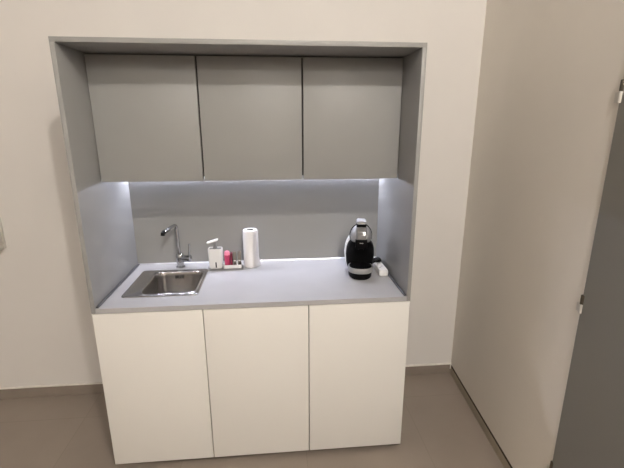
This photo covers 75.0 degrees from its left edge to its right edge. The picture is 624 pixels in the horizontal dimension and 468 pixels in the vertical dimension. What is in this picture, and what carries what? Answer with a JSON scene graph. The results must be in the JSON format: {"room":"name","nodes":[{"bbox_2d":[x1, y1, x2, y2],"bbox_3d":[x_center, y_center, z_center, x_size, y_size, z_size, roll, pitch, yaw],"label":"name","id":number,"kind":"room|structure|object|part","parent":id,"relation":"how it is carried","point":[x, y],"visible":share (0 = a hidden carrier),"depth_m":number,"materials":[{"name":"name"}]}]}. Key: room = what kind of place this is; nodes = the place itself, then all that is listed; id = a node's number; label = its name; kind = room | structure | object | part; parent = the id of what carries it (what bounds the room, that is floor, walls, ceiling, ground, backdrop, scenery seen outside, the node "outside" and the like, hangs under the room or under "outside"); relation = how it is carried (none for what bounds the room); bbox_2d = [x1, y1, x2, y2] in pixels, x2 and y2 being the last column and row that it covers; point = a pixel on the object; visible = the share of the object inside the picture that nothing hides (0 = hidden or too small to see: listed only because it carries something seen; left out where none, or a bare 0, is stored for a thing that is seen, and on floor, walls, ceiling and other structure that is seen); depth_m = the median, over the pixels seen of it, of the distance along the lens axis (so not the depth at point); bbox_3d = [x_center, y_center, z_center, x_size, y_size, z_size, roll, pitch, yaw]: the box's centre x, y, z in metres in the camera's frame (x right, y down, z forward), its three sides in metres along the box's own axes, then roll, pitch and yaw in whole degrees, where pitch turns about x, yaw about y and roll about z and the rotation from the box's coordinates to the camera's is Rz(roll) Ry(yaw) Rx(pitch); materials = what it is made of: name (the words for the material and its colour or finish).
{"room":"office kitchenette","nodes":[
{"label":"office kitchenette","id":0,"kind":"room"},
{"bbox_2d":[0,0,486,387],"bbox_3d":[-2.091,-0.570,2.242,6.165,3.360,0.100,-1,15,-5],"label":"wall","id":1,"kind":"structure","parent":0,"point":[47,333],"depth_m":2.35,"materials":[{"name":"beige paint"}]},
{"bbox_2d":[0,217,6,249],"bbox_3d":[-1.939,-0.112,2.264,0.300,0.440,0.125,-1,15,-5],"label":"wall box","id":2,"kind":"object","parent":1,"relation":"attached to","point":[2,238],"visible":1,"depth_m":2.35,"materials":[{"name":"grey plastic"}]},
{"bbox_2d":[84,54,203,181],"bbox_3d":[-0.792,-0.583,2.098,0.486,0.570,0.406,-1,15,-5],"label":"upper cabinet","id":3,"kind":"object","parent":1,"relation":"attached to","point":[146,108],"visible":0.9,"depth_m":1.90,"materials":[{"name":"grey laminate"}]},
{"bbox_2d":[0,362,451,398],"bbox_3d":[-2.033,1.027,2.619,6.065,0.081,0.016,-1,15,-5],"label":"baseboard","id":4,"kind":"structure","parent":1,"relation":"attached to","point":[431,368],"depth_m":2.66,"materials":[{"name":"beige tile"}]},
{"bbox_2d":[196,56,302,180],"bbox_3d":[-0.307,-0.595,2.142,0.486,0.570,0.406,-1,15,-5],"label":"upper cabinet","id":5,"kind":"object","parent":1,"relation":"attached to","point":[251,106],"visible":1,"depth_m":1.94,"materials":[{"name":"grey laminate"}]},
{"bbox_2d":[302,57,402,178],"bbox_3d":[0.178,-0.608,2.185,0.486,0.570,0.406,-1,15,-5],"label":"upper cabinet","id":6,"kind":"object","parent":1,"relation":"attached to","point":[351,107],"visible":0.94,"depth_m":1.99,"materials":[{"name":"grey laminate"}]},
{"bbox_2d":[0,373,503,467],"bbox_3d":[-1.550,2.279,-1.670,6.400,0.100,9.200,-1,15,-5],"label":"floor","id":7,"kind":"structure","parent":0,"point":[439,428],"depth_m":2.27,"materials":[{"name":"beige tile"}]},
{"bbox_2d":[92,309,213,463],"bbox_3d":[-0.791,0.699,2.309,0.499,0.872,0.643,-1,15,-5],"label":"base cabinet","id":8,"kind":"object","parent":7,"relation":"on","point":[154,368],"visible":0.72,"depth_m":1.99,"materials":[{"name":"white laminate"}]},
{"bbox_2d":[203,305,308,456],"bbox_3d":[-0.293,0.686,2.354,0.499,0.872,0.643,-1,15,-5],"label":"base cabinet","id":9,"kind":"object","parent":7,"relation":"on","point":[258,357],"visible":0.87,"depth_m":2.03,"materials":[{"name":"white laminate"}]},
{"bbox_2d":[95,256,406,313],"bbox_3d":[-0.293,0.237,2.220,1.461,0.062,0.618,-1,15,-5],"label":"countertop","id":10,"kind":"structure","parent":9,"relation":"on","point":[302,281],"depth_m":2.09,"materials":[{"name":"grey laminate"}]},
{"bbox_2d":[121,269,207,297],"bbox_3d":[-0.767,0.332,2.194,0.371,0.162,0.375,-1,15,-5],"label":"sink","id":11,"kind":"object","parent":10,"relation":"in","point":[183,282],"visible":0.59,"depth_m":2.31,"materials":[{"name":"silver metal"}]},
{"bbox_2d":[161,224,191,267],"bbox_3d":[-0.767,0.083,2.314,0.095,0.265,0.167,3,15,11],"label":"tap","id":12,"kind":"object","parent":10,"relation":"on","point":[181,258],"visible":1,"depth_m":2.37,"materials":[{"name":"silver metal"}]},
{"bbox_3d":[-0.798,0.048,2.311,0.024,0.195,0.134,4,16,16],"label":"spout","id":13,"kind":"part","parent":12,"relation":"part of","materials":[{"name":"silver metal"}]},
{"bbox_2d":[207,262,243,270],"bbox_3d":[-0.504,0.187,2.381,0.206,0.029,0.068,-1,15,-5],"label":"sink caddy","id":14,"kind":"object","parent":10,"relation":"on","point":[225,267],"visible":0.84,"depth_m":2.36,"materials":[{"name":"grey plastic"}]},
{"bbox_2d":[207,238,222,268],"bbox_3d":[-0.561,0.111,2.356,0.086,0.171,0.056,-1,15,-5],"label":"soap dispenser","id":15,"kind":"object","parent":14,"relation":"in","point":[215,254],"visible":0.99,"depth_m":2.34,"materials":[{"name":"white plastic"}]},
{"bbox_2d":[208,247,222,268],"bbox_3d":[-0.559,0.137,2.363,0.081,0.117,0.056,-1,15,-5],"label":"bottle","id":16,"kind":"object","parent":15,"relation":"attached to","point":[215,254],"depth_m":2.34,"materials":[{"name":"white plastic"}]},
{"bbox_2d":[207,265,243,270],"bbox_3d":[-0.504,0.197,2.384,0.206,0.008,0.068,-1,15,-5],"label":"tray","id":17,"kind":"object","parent":14,"relation":"on","point":[225,267],"depth_m":2.35,"materials":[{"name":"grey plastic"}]},
{"bbox_2d":[224,250,229,264],"bbox_3d":[-0.492,0.144,2.365,0.033,0.096,0.033,-1,15,-5],"label":"bottle","id":18,"kind":"object","parent":14,"relation":"in","point":[226,253],"visible":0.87,"depth_m":2.35,"materials":[{"name":"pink plastic"}]},
{"bbox_2d":[230,252,232,264],"bbox_3d":[-0.469,0.149,2.373,0.011,0.082,0.036,-1,15,-5],"label":"sponge","id":19,"kind":"object","parent":14,"relation":"in","point":[231,253],"visible":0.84,"depth_m":2.36,"materials":[{"name":"red plastic"}]},
{"bbox_2d":[223,262,241,268],"bbox_3d":[-0.463,0.182,2.382,0.108,0.021,0.059,-1,15,-5],"label":"tub","id":20,"kind":"object","parent":14,"relation":"in","point":[230,266],"depth_m":2.36,"materials":[{"name":"white plastic"}]},
{"bbox_2d":[233,251,236,264],"bbox_3d":[-0.450,0.146,2.373,0.021,0.088,0.024,-1,15,-5],"label":"brush","id":21,"kind":"object","parent":14,"relation":"in","point":[234,252],"visible":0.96,"depth_m":2.36,"materials":[{"name":"beige plastic"}]},
{"bbox_2d":[237,250,240,264],"bbox_3d":[-0.423,0.142,2.377,0.021,0.092,0.024,-1,15,-5],"label":"brush","id":22,"kind":"object","parent":14,"relation":"in","point":[239,251],"visible":0.95,"depth_m":2.37,"materials":[{"name":"beige plastic"}]},
{"bbox_2d":[48,36,426,313],"bbox_3d":[-0.295,-0.300,2.094,1.500,1.166,0.656,-1,15,-5],"label":"surround","id":23,"kind":"object","parent":10,"relation":"on","point":[121,225],"visible":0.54,"depth_m":2.19,"materials":[{"name":"grey laminate"}]},
{"bbox_3d":[-1.033,-0.272,2.030,0.019,1.147,0.656,-1,15,-5],"label":"panel","id":24,"kind":"part","parent":23,"relation":"part of","materials":[{"name":"grey laminate"}]},
{"bbox_3d":[-0.296,-0.854,1.944,1.500,0.019,0.656,-1,15,-5],"label":"panel","id":25,"kind":"part","parent":23,"relation":"part of","materials":[{"name":"grey laminate"}]},
{"bbox_3d":[-0.323,-0.110,2.457,1.462,0.567,0.022,-1,15,-5],"label":"splash panel","id":26,"kind":"part","parent":23,"relation":"part of","materials":[{"name":"grey laminate"}]},
{"bbox_3d":[0.442,-0.310,2.162,0.019,1.147,0.656,-1,15,-5],"label":"panel","id":27,"kind":"part","parent":23,"relation":"part of","materials":[{"name":"grey laminate"}]},
{"bbox_2d":[243,228,260,267],"bbox_3d":[-0.360,0.082,2.397,0.090,0.224,0.088,12,19,38],"label":"paper towel roll","id":28,"kind":"object","parent":10,"relation":"on","point":[250,235],"visible":1,"depth_m":2.37,"materials":[{"name":"white paper"}]},
{"bbox_2d":[344,218,380,279],"bbox_3d":[0.291,0.067,2.270,0.220,0.315,0.254,1,15,4],"label":"coffee machine","id":29,"kind":"object","parent":10,"relation":"on","point":[359,248],"visible":1,"depth_m":2.21,"materials":[{"name":"black plastic"}]},
{"bbox_2d":[348,262,372,273],"bbox_3d":[0.267,0.185,2.242,0.140,0.033,0.136,-1,15,-5],"label":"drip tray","id":30,"kind":"object","parent":29,"relation":"on","point":[353,267],"depth_m":2.21,"materials":[{"name":"white plastic"}]},
{"bbox_3d":[0.268,-0.069,2.208,0.053,0.020,0.082,1,15,4],"label":"lever","id":31,"kind":"part","parent":29,"relation":"part of","materials":[{"name":"silver metal"}]},
{"bbox_3d":[0.386,0.183,2.370,0.052,0.038,0.242,-2,15,-6],"label":"power strip","id":32,"kind":"part","parent":10,"relation":"part of","materials":[{"name":"white plastic"}]},
{"bbox_2d":[308,301,409,449],"bbox_3d":[0.205,0.673,2.398,0.499,0.872,0.643,-1,15,-5],"label":"base cabinet","id":33,"kind":"object","parent":7,"relation":"on","point":[357,351],"visible":0.78,"depth_m":2.08,"materials":[{"name":"white laminate"}]},
{"bbox_2d":[451,0,623,467],"bbox_3d":[1.088,0.541,-1.885,0.120,3.360,9.041,0,15,-1],"label":"wall","id":34,"kind":"structure","parent":0,"point":[552,71],"depth_m":1.83,"materials":[{"name":"beige paint"}]},
{"bbox_2d":[450,365,512,467],"bbox_3d":[0.990,1.107,2.334,0.003,0.066,1.148,0,15,-1],"label":"baseboard","id":35,"kind":"structure","parent":34,"relation":"attached to","point":[481,421],"depth_m":2.36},
{"bbox_2d":[547,79,623,467],"bbox_3d":[0.984,0.410,1.084,0.105,2.048,0.923,0,15,-1],"label":"door","id":36,"kind":"structure","parent":34,"relation":"in","point":[590,434],"depth_m":1.39,"materials":[{"name":"grey paint"}]}
]}

